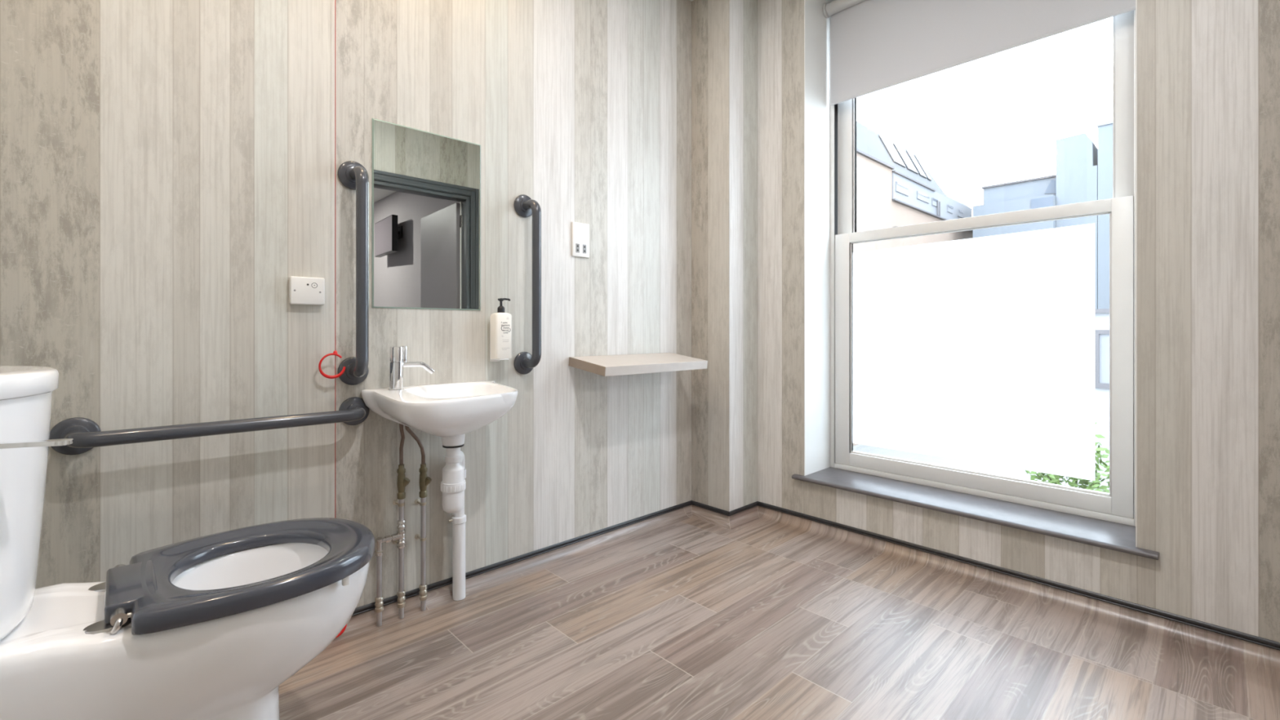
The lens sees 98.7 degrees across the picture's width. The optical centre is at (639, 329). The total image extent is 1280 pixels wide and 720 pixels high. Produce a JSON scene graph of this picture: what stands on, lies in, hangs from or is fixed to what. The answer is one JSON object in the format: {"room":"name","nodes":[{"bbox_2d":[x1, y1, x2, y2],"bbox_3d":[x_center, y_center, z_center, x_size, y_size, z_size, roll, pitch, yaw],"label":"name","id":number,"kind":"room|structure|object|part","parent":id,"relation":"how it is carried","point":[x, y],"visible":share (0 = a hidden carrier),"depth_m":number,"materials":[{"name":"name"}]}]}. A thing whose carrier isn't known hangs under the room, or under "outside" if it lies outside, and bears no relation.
{"room":"public restroom","nodes":[
{"label":"public restroom","id":0,"kind":"room"},
{"bbox_2d":[0,0,691,608],"bbox_3d":[-0.711,-0.367,1.967,2.561,2.605,0.120,0,0,-43],"label":"wall","id":1,"kind":"structure","parent":0,"point":[167,166],"depth_m":1.64,"materials":[{"name":"brown wood"}]},
{"bbox_2d":[49,396,369,454],"bbox_3d":[-1.075,0.254,1.467,0.694,0.091,0.109,0,0,-43],"label":"grab rail","id":2,"kind":"object","parent":1,"relation":"attached to","point":[86,434],"visible":0.95,"depth_m":1.35,"materials":[{"name":"grey metal"}]},
{"bbox_2d":[288,275,324,305],"bbox_3d":[-0.978,-0.112,1.616,0.088,0.080,0.025,0,0,-43],"label":"plate","id":3,"kind":"object","parent":1,"relation":"attached to","point":[302,290],"visible":1,"depth_m":1.60,"materials":[{"name":"white plastic"}]},
{"bbox_2d":[337,160,368,385],"bbox_3d":[-0.857,-0.174,1.673,0.088,0.696,0.109,0,0,-43],"label":"grab rail","id":4,"kind":"object","parent":1,"relation":"attached to","point":[352,175],"visible":1,"depth_m":1.64,"materials":[{"name":"grey metal"}]},
{"bbox_2d":[374,423,409,626],"bbox_3d":[-0.797,0.609,1.762,0.107,0.648,0.060,0,0,-43],"label":"pipes","id":5,"kind":"object","parent":1,"relation":"attached to","point":[399,538],"visible":0.98,"depth_m":1.77,"materials":[{"name":"metal"}]},
{"bbox_2d":[404,425,431,611],"bbox_3d":[-0.740,0.611,1.814,0.096,0.645,0.062,0,0,-43],"label":"pipe","id":6,"kind":"object","parent":1,"relation":"attached to","point":[424,481],"visible":1,"depth_m":1.82,"materials":[{"name":"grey metal"}]},
{"bbox_2d":[372,118,480,310],"bbox_3d":[-0.716,-0.370,1.876,0.373,0.604,0.004,0,0,-43],"label":"wall mirror","id":7,"kind":"object","parent":1,"relation":"attached to","point":[426,186],"visible":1,"depth_m":1.86,"materials":[{"name":"clear glass"}]},
{"bbox_2d":[361,346,517,437],"bbox_3d":[-0.601,0.197,1.762,0.458,0.287,0.333,0,0,-43],"label":"basin","id":8,"kind":"object","parent":1,"relation":"attached to","point":[448,409],"visible":1,"depth_m":1.71,"materials":[{"name":"white ceramic"}]},
{"bbox_2d":[387,346,434,391],"bbox_3d":[-0.736,0.123,1.769,0.140,0.140,0.052,0,0,-43],"label":"tap","id":9,"kind":"object","parent":8,"relation":"on","point":[397,354],"depth_m":1.73,"materials":[{"name":"silver metal"}]},
{"bbox_3d":[-0.603,0.268,1.764,0.458,0.142,0.331,0,3,-43],"label":"bowl","id":10,"kind":"part","parent":8,"relation":"part of","materials":[{"name":"white ceramic"}]},
{"bbox_2d":[440,433,466,600],"bbox_3d":[-0.621,0.630,1.837,0.080,0.606,0.219,0,0,-18],"label":"trap","id":11,"kind":"object","parent":8,"relation":"attached to","point":[453,484],"visible":0.99,"depth_m":1.76,"materials":[{"name":"white plastic"}]},
{"bbox_2d":[442,444,463,448],"bbox_3d":[-0.601,0.374,1.769,0.066,0.005,0.066,0,0,41],"label":"washer","id":12,"kind":"object","parent":11,"relation":"in","point":[446,446],"depth_m":1.74,"materials":[{"name":"black plastic"}]},
{"bbox_2d":[489,315,508,361],"bbox_3d":[-0.517,0.035,2.020,0.040,0.170,0.070,0,0,-43],"label":"holder","id":13,"kind":"object","parent":1,"relation":"attached to","point":[491,359],"visible":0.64,"depth_m":2.03,"materials":[{"name":"white plastic"}]},
{"bbox_3d":[-0.539,0.035,2.043,0.040,0.170,0.005,0,0,-43],"label":"plate","id":14,"kind":"part","parent":13,"relation":"part of","materials":[{"name":"white plastic"}]},
{"bbox_2d":[490,358,508,359],"bbox_3d":[-0.515,0.110,2.018,0.040,0.004,0.066,0,0,-43],"label":"tray","id":15,"kind":"object","parent":13,"relation":"on","point":[491,358],"depth_m":2.00,"materials":[{"name":"white plastic"}]},
{"bbox_2d":[513,194,541,374],"bbox_3d":[-0.413,-0.172,2.090,0.088,0.695,0.109,0,0,-43],"label":"grab rail","id":16,"kind":"object","parent":1,"relation":"attached to","point":[525,206],"visible":1,"depth_m":2.05,"materials":[{"name":"grey metal"}]},
{"bbox_2d":[571,222,589,257],"bbox_3d":[-0.249,-0.375,2.311,0.087,0.143,0.011,0,0,-43],"label":"socket","id":17,"kind":"object","parent":1,"relation":"attached to","point":[580,231],"visible":1,"depth_m":2.30,"materials":[{"name":"white plastic"}]},
{"bbox_2d":[575,243,579,253],"bbox_3d":[-0.260,-0.339,2.295,0.019,0.037,0.001,0,0,-43],"label":"outlet","id":18,"kind":"object","parent":17,"relation":"attached to","point":[577,245],"depth_m":2.29,"materials":[{"name":"white plastic"}]},
{"bbox_2d":[582,244,586,253],"bbox_3d":[-0.234,-0.339,2.320,0.019,0.037,0.001,0,0,-43],"label":"outlet","id":19,"kind":"object","parent":17,"relation":"attached to","point":[584,245],"depth_m":2.32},
{"bbox_2d":[568,352,707,376],"bbox_3d":[0.007,0.148,2.396,0.608,0.067,0.240,0,0,-43],"label":"wall shelf","id":20,"kind":"object","parent":1,"relation":"attached to","point":[624,364],"visible":1,"depth_m":2.30,"materials":[{"name":"brown wood"}]},
{"bbox_2d":[351,500,1279,650],"bbox_3d":[0.267,0.882,1.988,3.572,0.020,1.625,0,0,-1],"label":"baseboard","id":21,"kind":"structure","parent":1,"relation":"attached to","point":[1197,624],"depth_m":2.02,"materials":[{"name":"black plastic"}]},
{"bbox_2d":[490,297,511,359],"bbox_3d":[-0.506,-0.004,2.011,0.069,0.221,0.048,0,0,-43],"label":"soap bottle","id":22,"kind":"object","parent":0,"point":[500,321],"visible":1,"depth_m":1.99,"materials":[{"name":"white plastic"}]},
{"bbox_2d":[501,321,510,333],"bbox_3d":[-0.487,-0.006,1.997,0.038,0.043,0.002,0,0,-43],"label":"print","id":23,"kind":"object","parent":22,"relation":"attached to","point":[505,326],"depth_m":2.00},
{"bbox_2d":[691,0,728,511],"bbox_3d":[0.380,-0.367,2.750,0.100,2.605,0.236,0,0,-43],"label":"wall","id":24,"kind":"structure","parent":0,"point":[709,18],"depth_m":2.71,"materials":[{"name":"brown wood"}]},
{"bbox_2d":[728,0,757,511],"bbox_3d":[0.477,-0.367,2.744,0.232,2.605,0.100,0,0,-43],"label":"wall","id":25,"kind":"structure","parent":0,"point":[743,14],"depth_m":2.70,"materials":[{"name":"brown wood"}]},
{"bbox_2d":[279,504,1279,719],"bbox_3d":[0.326,0.912,1.138,2.654,0.046,2.510,0,0,-43],"label":"floor","id":26,"kind":"structure","parent":0,"point":[691,612],"depth_m":1.64,"materials":[{"name":"brown wood"}]},
{"bbox_2d":[0,365,374,719],"bbox_3d":[-0.885,0.500,1.025,0.713,0.870,0.415,0,0,-43],"label":"toilet","id":27,"kind":"object","parent":26,"relation":"on","point":[210,627],"visible":1,"depth_m":0.93,"materials":[{"name":"white ceramic"}]},
{"bbox_3d":[-1.065,0.084,0.856,0.219,0.038,0.415,0,0,-43],"label":"cistern lid","id":28,"kind":"part","parent":27,"relation":"part of","materials":[{"name":"white ceramic"}]},
{"bbox_3d":[-0.895,0.165,0.788,0.122,0.020,0.025,0,0,-25],"label":"flush lever","id":29,"kind":"part","parent":27,"relation":"part of","materials":[{"name":"silver metal"}]},
{"bbox_3d":[-0.781,0.470,1.117,0.437,0.035,0.388,0,0,-43],"label":"seat","id":30,"kind":"part","parent":27,"relation":"part of","materials":[{"name":"grey plastic"}]},
{"bbox_2d":[757,0,1279,642],"bbox_3d":[1.526,-0.367,2.103,0.416,2.605,2.271,0,0,-43],"label":"wall","id":31,"kind":"structure","parent":0,"point":[1208,71],"depth_m":1.67,"materials":[{"name":"brown wood"}]},
{"bbox_2d":[804,0,1137,546],"bbox_3d":[1.324,-0.467,2.310,0.405,2.360,1.175,0,0,-43],"label":"window reveal","id":32,"kind":"structure","parent":31,"relation":"attached to","point":[816,25],"depth_m":2.67,"materials":[{"name":"paint"}]},
{"bbox_2d":[791,466,1159,559],"bbox_3d":[1.259,0.702,2.246,0.288,0.019,1.268,0,0,-43],"label":"window sill","id":33,"kind":"structure","parent":31,"relation":"attached to","point":[1112,535],"depth_m":2.11,"materials":[{"name":"grey wood"}]},
{"bbox_2d":[830,9,1135,526],"bbox_3d":[1.407,-0.473,2.388,0.148,2.331,1.163,0,0,-43],"label":"window","id":34,"kind":"structure","parent":31,"relation":"in","point":[981,349],"depth_m":2.26,"materials":[{"name":"white paint"}]},
{"bbox_2d":[822,0,1135,105],"bbox_3d":[1.322,-1.362,2.308,0.068,0.504,1.163,0,0,-43],"label":"roller blind","id":35,"kind":"object","parent":34,"relation":"attached to","point":[877,45],"visible":0.86,"depth_m":2.40,"materials":[{"name":"grey fabric"}]},
{"bbox_3d":[1.366,0.098,2.351,0.032,1.136,1.114,0,0,-43],"label":"sash","id":36,"kind":"part","parent":34,"relation":"part of","materials":[{"name":"white paint"}]},
{"bbox_3d":[1.398,-1.012,2.381,0.041,1.164,1.114,0,0,-43],"label":"sash","id":37,"kind":"part","parent":34,"relation":"part of","materials":[{"name":"clear glass"}]},
{"bbox_3d":[0.393,-1.720,1.283,3.190,0.100,2.630,0,0,-43],"label":"ceiling","id":38,"kind":"structure","parent":0,"visible":0},
{"bbox_2d":[318,0,346,638],"bbox_3d":[-0.905,-0.372,1.641,0.091,2.597,0.090,0,0,-43],"label":"pull cord","id":39,"kind":"object","parent":38,"relation":"hanging from","point":[335,353],"visible":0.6,"depth_m":1.66,"materials":[{"name":"red plastic"}]},
{"bbox_3d":[-0.918,-0.403,1.656,0.002,2.495,0.002,0,0,24],"label":"cord","id":40,"kind":"part","parent":39,"relation":"part of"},
{"label":"outside","id":41,"kind":"structure","parent":0,"visible":0},
{"bbox_2d":[853,444,1042,481],"bbox_3d":[19.639,4.235,32.215,67.240,0.200,80.000,0,0,-43],"label":"ground","id":42,"kind":"structure","parent":41,"point":[975,466],"depth_m":17.17,"materials":[{"name":"white"}]},
{"bbox_2d":[853,120,973,445],"bbox_3d":[9.657,-2.025,24.757,24.000,12.320,5.180,0,0,-43],"label":"building","id":43,"kind":"structure","parent":42,"relation":"on","point":[894,188],"depth_m":22.20,"materials":[{"name":"stone"}]},
{"bbox_3d":[10.628,-5.810,22.231,1.170,0.090,0.020,0,0,-43],"label":"pane","id":44,"kind":"part","parent":43,"relation":"part of","materials":[{"name":"clear glass"}]},
{"bbox_3d":[12.266,-5.810,23.773,1.270,0.090,0.020,0,0,-43],"label":"pane","id":45,"kind":"part","parent":43,"relation":"part of","materials":[{"name":"clear glass"}]},
{"bbox_2d":[973,174,1056,238],"bbox_3d":[19.170,-1.405,27.023,7.040,11.080,3.060,0,0,-43],"label":"building","id":46,"kind":"structure","parent":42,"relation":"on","point":[1039,192],"depth_m":24.87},
{"bbox_3d":[18.227,-6.325,24.377,0.040,0.720,0.480,0,0,-43],"label":"sloped panel","id":47,"kind":"part","parent":46,"relation":"part of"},
{"bbox_2d":[1025,422,1109,493],"bbox_3d":[7.011,2.856,9.060,1.166,2.926,1.253,0,0,3],"label":"shrub","id":48,"kind":"object","parent":42,"relation":"on","point":[1052,478],"visible":0.11,"depth_m":8.85,"materials":[{"name":"green plant"}]},
{"bbox_2d":[1042,308,1109,492],"bbox_3d":[10.684,1.870,11.154,3.150,4.530,3.800,0,0,-43],"label":"house","id":49,"kind":"structure","parent":42,"relation":"on","point":[1101,315],"depth_m":10.76,"materials":[{"name":"white"}]},
{"bbox_3d":[9.264,0.575,10.511,0.020,0.960,0.750,0,0,-43],"label":"pane","id":50,"kind":"part","parent":49,"relation":"part of","materials":[{"name":"white glass"}]},
{"bbox_2d":[1056,133,1097,309],"bbox_3d":[19.439,-2.065,24.213,2.500,12.400,1.380,0,0,-43],"label":"building","id":51,"kind":"structure","parent":42,"relation":"on","point":[1077,156],"depth_m":23.31,"materials":[{"name":"white"}]},
{"bbox_2d":[1097,120,1112,308],"bbox_3d":[21.191,-2.190,23.081,3.600,12.650,2.670,0,0,-43],"label":"stair tower","id":52,"kind":"structure","parent":42,"relation":"on","point":[1104,129],"depth_m":22.69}
]}

